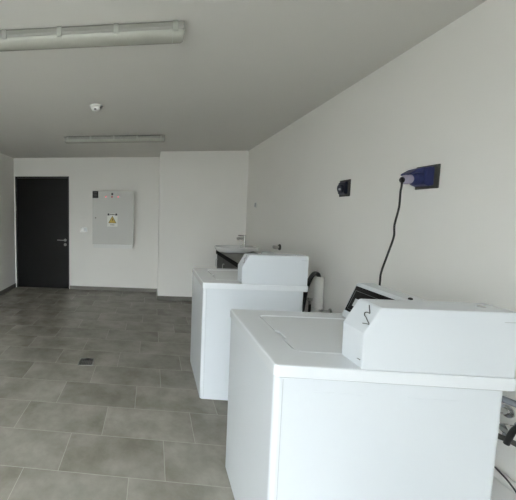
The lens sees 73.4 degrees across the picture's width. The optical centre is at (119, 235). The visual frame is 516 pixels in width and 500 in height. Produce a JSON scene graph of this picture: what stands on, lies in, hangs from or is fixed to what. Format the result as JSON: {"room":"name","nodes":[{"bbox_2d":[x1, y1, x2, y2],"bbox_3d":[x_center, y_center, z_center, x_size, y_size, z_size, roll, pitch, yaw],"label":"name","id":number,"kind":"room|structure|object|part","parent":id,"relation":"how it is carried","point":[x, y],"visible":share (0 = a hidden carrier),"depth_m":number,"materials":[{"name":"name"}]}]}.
{"room":"laundry","nodes":[
{"label":"laundry","id":0,"kind":"room"},
{"bbox_2d":[0,153,15,290],"bbox_3d":[-2.397,0.016,2.667,0.150,2.439,6.690,1,5,6],"label":"wall","id":1,"kind":"structure","parent":0,"point":[7,213],"depth_m":5.52,"materials":[{"name":"paint"}]},
{"bbox_2d":[0,283,15,295],"bbox_3d":[-2.329,1.195,2.746,0.012,0.078,6.378,1,5,6],"label":"baseboard","id":2,"kind":"structure","parent":1,"relation":"attached to","point":[13,286],"depth_m":5.56,"materials":[{"name":"tile"}]},
{"bbox_2d":[14,157,159,288],"bbox_3d":[0.048,-0.202,5.743,4.074,2.439,0.250,1,5,6],"label":"wall","id":3,"kind":"structure","parent":0,"point":[136,267],"depth_m":5.64,"materials":[{"name":"paint"}]},
{"bbox_2d":[15,176,68,288],"bbox_3d":[-1.453,-0.054,5.831,1.030,2.100,0.209,1,5,6],"label":"door","id":4,"kind":"structure","parent":3,"relation":"in","point":[41,202],"depth_m":5.79,"materials":[{"name":"wood"}]},
{"bbox_2d":[81,227,86,231],"bbox_3d":[-0.664,-0.111,5.692,0.124,0.084,0.013,1,5,6],"label":"wall outlet","id":5,"kind":"object","parent":3,"relation":"attached to","point":[83,229],"visible":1,"depth_m":5.69,"materials":[{"name":"plastic"}]},
{"bbox_2d":[92,191,133,248],"bbox_3d":[-0.115,-0.285,5.515,0.732,1.015,0.219,1,5,6],"label":"electrical panel","id":6,"kind":"object","parent":3,"relation":"attached to","point":[112,211],"visible":1,"depth_m":5.43,"materials":[{"name":"grey metal"}]},
{"bbox_2d":[70,286,191,300],"bbox_3d":[0.520,1.016,5.404,2.997,0.073,0.512,1,5,6],"label":"baseboard","id":7,"kind":"structure","parent":3,"relation":"attached to","point":[71,287],"depth_m":5.67,"materials":[{"name":"tile"}]},
{"bbox_2d":[0,287,234,499],"bbox_3d":[-0.279,1.306,2.849,4.374,0.120,7.290,1,5,6],"label":"floor","id":8,"kind":"structure","parent":0,"point":[134,423],"depth_m":2.35,"materials":[{"name":"tile"}]},
{"bbox_2d":[78,358,94,365],"bbox_3d":[-0.327,1.231,3.009,0.144,0.004,0.144,1,5,2],"label":"floor drain","id":9,"kind":"object","parent":8,"relation":"on","point":[83,361],"visible":1,"depth_m":3.01,"materials":[{"name":"metal"}]},
{"bbox_2d":[216,255,237,268],"bbox_3d":[1.629,0.749,4.010,0.532,0.846,1.295,1,5,6],"label":"vanity cabinet","id":10,"kind":"object","parent":8,"relation":"on","point":[221,263],"visible":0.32,"depth_m":4.17,"materials":[{"name":"metal"}]},
{"bbox_3d":[1.448,0.663,4.457,0.017,0.735,0.428,1,5,6],"label":"door","id":11,"kind":"part","parent":10,"relation":"part of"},
{"bbox_3d":[1.403,0.696,4.029,0.017,0.735,0.428,1,5,6],"label":"door","id":12,"kind":"part","parent":10,"relation":"part of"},
{"bbox_2d":[216,250,255,267],"bbox_3d":[1.643,0.299,3.974,0.519,0.055,1.335,1,5,6],"label":"countertop","id":13,"kind":"structure","parent":10,"relation":"on","point":[233,258],"depth_m":4.00,"materials":[{"name":"black"}]},
{"bbox_2d":[214,245,258,252],"bbox_3d":[1.657,0.195,4.440,0.570,0.080,0.396,1,5,6],"label":"washbasin","id":14,"kind":"object","parent":13,"relation":"in","point":[220,248],"visible":0.99,"depth_m":4.30,"materials":[{"name":"ceramic"}]},
{"bbox_2d":[237,235,245,246],"bbox_3d":[1.745,0.072,4.422,0.132,0.170,0.048,1,5,6],"label":"faucet","id":15,"kind":"object","parent":14,"relation":"on","point":[243,238],"visible":1,"depth_m":4.41,"materials":[{"name":"silver metal"}]},
{"bbox_2d":[190,251,308,400],"bbox_3d":[1.042,0.694,2.650,0.766,1.158,0.641,1,5,6],"label":"washing machine","id":16,"kind":"object","parent":8,"relation":"on","point":[265,280],"visible":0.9,"depth_m":2.35,"materials":[{"name":"white metal"}]},
{"bbox_3d":[1.003,0.343,2.638,0.424,0.010,0.409,1,5,6],"label":"lid","id":17,"kind":"part","parent":16,"relation":"part of","materials":[{"name":"white metal"}]},
{"bbox_2d":[302,271,320,311],"bbox_3d":[1.563,0.671,2.615,0.304,0.739,0.068,0,5,-7],"label":"hose","id":18,"kind":"object","parent":16,"relation":"attached to","point":[311,276],"visible":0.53,"depth_m":2.58,"materials":[{"name":"black rubber"}]},
{"bbox_3d":[1.559,0.746,2.528,0.285,0.170,0.143,1,5,6],"label":"hose","id":19,"kind":"object","parent":16,"relation":"attached to","visible":0},
{"bbox_2d":[319,309,331,312],"bbox_3d":[1.711,0.639,2.565,0.083,0.068,0.052,1,5,6],"label":"water tap","id":20,"kind":"object","parent":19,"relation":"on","point":[321,310],"visible":0.77,"depth_m":2.55,"materials":[{"name":"silver metal"}]},
{"bbox_2d":[311,276,324,312],"bbox_3d":[1.693,0.812,2.659,0.088,0.935,0.088,1,5,6],"label":"drain standpipe","id":21,"kind":"object","parent":8,"relation":"on","point":[318,286],"visible":0.47,"depth_m":2.61,"materials":[{"name":"white plastic"}]},
{"bbox_2d":[225,283,515,499],"bbox_3d":[0.958,0.792,1.392,0.766,1.158,0.641,1,5,6],"label":"washing machine","id":22,"kind":"object","parent":8,"relation":"on","point":[393,395],"visible":1,"depth_m":1.07,"materials":[{"name":"white metal"}]},
{"bbox_3d":[0.919,0.441,1.380,0.424,0.010,0.409,1,5,6],"label":"lid","id":23,"kind":"part","parent":22,"relation":"part of","materials":[{"name":"white metal"}]},
{"bbox_3d":[1.172,0.339,1.374,0.052,0.128,0.444,1,5,6],"label":"control panel","id":24,"kind":"part","parent":22,"relation":"part of","materials":[{"name":"black plastic"}]},
{"bbox_2d":[494,467,515,492],"bbox_3d":[1.433,1.092,1.236,0.293,0.571,0.037,4,6,41],"label":"cable","id":25,"kind":"object","parent":22,"relation":"attached to","point":[506,479],"visible":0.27,"depth_m":1.19,"materials":[{"name":"black plastic"}]},
{"bbox_2d":[498,433,515,446],"bbox_3d":[1.453,0.791,1.246,0.308,0.147,0.026,4,6,36],"label":"pipe","id":26,"kind":"object","parent":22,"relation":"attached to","point":[500,436],"visible":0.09,"depth_m":1.20,"materials":[{"name":"metal"}]},
{"bbox_2d":[502,396,515,407],"bbox_3d":[1.451,0.659,1.182,0.323,0.159,0.032,4,6,39],"label":"pipe","id":27,"kind":"object","parent":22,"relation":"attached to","point":[506,400],"visible":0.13,"depth_m":1.16,"materials":[{"name":"grey plastic"}]},
{"bbox_2d":[157,151,248,296],"bbox_3d":[1.352,-0.149,5.232,1.373,2.439,0.500,1,5,6],"label":"wall","id":28,"kind":"structure","parent":0,"point":[203,194],"depth_m":4.97,"materials":[{"name":"paint"}]},
{"bbox_2d":[0,0,486,157],"bbox_3d":[-0.284,-1.236,2.349,4.374,0.150,6.690,1,5,6],"label":"ceiling","id":29,"kind":"structure","parent":0,"point":[242,72],"depth_m":2.08,"materials":[{"name":"paint"}]},
{"bbox_2d":[0,20,184,51],"bbox_3d":[-0.315,-1.069,1.680,1.308,0.079,0.128,1,5,6],"label":"ceiling light","id":30,"kind":"object","parent":29,"relation":"attached to","point":[170,32],"visible":1,"depth_m":1.62,"materials":[{"name":"plastic"}]},
{"bbox_3d":[-0.315,-1.105,1.677,1.240,0.008,0.092,1,5,6],"label":"mounting rail","id":31,"kind":"part","parent":30,"relation":"part of","materials":[{"name":"white metal"}]},
{"bbox_2d":[0,21,183,37],"bbox_3d":[-0.315,-1.084,1.679,1.300,0.035,0.116,1,5,6],"label":"tray","id":32,"kind":"object","parent":30,"relation":"on","point":[170,27],"depth_m":1.60,"materials":[{"name":"white metal"}]},
{"bbox_2d":[89,104,101,111],"bbox_3d":[-0.222,-1.177,2.846,0.120,0.045,0.120,1,5,6],"label":"smoke detector","id":33,"kind":"object","parent":29,"relation":"attached to","point":[94,107],"visible":1,"depth_m":2.81,"materials":[{"name":"white plastic"}]},
{"bbox_2d":[64,135,164,142],"bbox_3d":[-0.075,-1.250,4.005,1.308,0.079,0.128,1,5,6],"label":"ceiling light","id":34,"kind":"object","parent":29,"relation":"attached to","point":[125,138],"visible":1,"depth_m":3.96,"materials":[{"name":"plastic"}]},
{"bbox_3d":[-0.074,-1.286,4.002,1.240,0.008,0.092,1,5,6],"label":"mounting rail","id":35,"kind":"part","parent":34,"relation":"part of","materials":[{"name":"white metal"}]},
{"bbox_2d":[64,135,164,139],"bbox_3d":[-0.074,-1.265,4.004,1.300,0.035,0.116,1,5,6],"label":"tray","id":36,"kind":"object","parent":34,"relation":"on","point":[125,137],"depth_m":3.94,"materials":[{"name":"white metal"}]},
{"bbox_2d":[65,138,164,142],"bbox_3d":[-0.075,-1.229,4.007,1.308,0.037,0.107,1,5,6],"label":"diffuser","id":37,"kind":"object","parent":34,"relation":"attached to","point":[67,140],"depth_m":3.97,"materials":[{"name":"plastic"}]},
{"bbox_2d":[246,0,515,499],"bbox_3d":[1.804,0.092,2.234,0.150,2.439,6.690,1,5,6],"label":"wall","id":38,"kind":"structure","parent":0,"point":[449,100],"depth_m":1.75,"materials":[{"name":"paint"}]},
{"bbox_2d":[272,244,280,249],"bbox_3d":[1.829,0.133,3.601,0.078,0.072,0.072,1,5,6],"label":"valve","id":39,"kind":"object","parent":38,"relation":"attached to","point":[279,245],"visible":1,"depth_m":3.59,"materials":[{"name":"metal"}]},
{"bbox_2d":[337,179,350,196],"bbox_3d":[1.726,-0.369,2.396,0.054,0.128,0.126,1,5,6],"label":"power socket","id":40,"kind":"object","parent":38,"relation":"attached to","point":[343,188],"visible":1,"depth_m":2.36,"materials":[{"name":"plastic"}]},
{"bbox_2d":[401,164,440,189],"bbox_3d":[1.621,-0.319,1.682,0.115,0.126,0.140,1,5,6],"label":"power socket","id":41,"kind":"object","parent":38,"relation":"attached to","point":[428,176],"visible":0.91,"depth_m":1.64,"materials":[{"name":"plastic"}]},
{"bbox_2d":[379,173,417,285],"bbox_3d":[1.509,0.281,1.682,0.273,1.248,0.138,-4,6,-45],"label":"lead","id":42,"kind":"object","parent":41,"relation":"hanging from","point":[412,179],"visible":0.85,"depth_m":1.67,"materials":[{"name":"black plastic"}]},
{"bbox_3d":[1.454,0.301,1.657,0.105,1.211,0.213,2,5,22],"label":"cord","id":43,"kind":"part","parent":42,"relation":"part of","materials":[{"name":"black rubber"}]},
{"bbox_3d":[1.673,-0.318,1.677,0.010,0.126,0.140,1,5,6],"label":"mounting plate","id":44,"kind":"part","parent":41,"relation":"part of","materials":[{"name":"plastic"}]},
{"bbox_2d":[493,468,515,494],"bbox_3d":[1.602,0.990,1.440,0.055,0.048,2.235,1,5,6],"label":"pipe","id":45,"kind":"object","parent":38,"relation":"attached to","point":[497,475],"visible":0.02,"depth_m":1.25,"materials":[{"name":"white plastic"}]},
{"bbox_2d":[500,404,514,417],"bbox_3d":[1.577,0.739,1.289,0.083,0.068,0.052,1,5,6],"label":"water tap","id":46,"kind":"object","parent":38,"relation":"attached to","point":[507,411],"visible":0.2,"depth_m":1.27,"materials":[{"name":"silver metal"}]},
{"bbox_2d":[499,422,515,435],"bbox_3d":[1.571,0.783,1.238,0.083,0.068,0.052,1,5,6],"label":"water tap","id":47,"kind":"object","parent":38,"relation":"attached to","point":[503,427],"visible":0.59,"depth_m":1.24,"materials":[{"name":"silver metal"}]},
{"bbox_3d":[1.535,0.774,1.241,0.011,0.014,0.052,1,5,6],"label":"handle","id":48,"kind":"part","parent":47,"relation":"part of","materials":[{"name":"metal"}]},
{"bbox_2d":[503,424,515,445],"bbox_3d":[1.509,0.729,1.094,0.031,0.148,0.182,-2,5,-29],"label":"hose","id":49,"kind":"object","parent":38,"relation":"attached to","point":[511,433],"visible":1,"depth_m":1.16,"materials":[{"name":"black rubber"}]}
]}

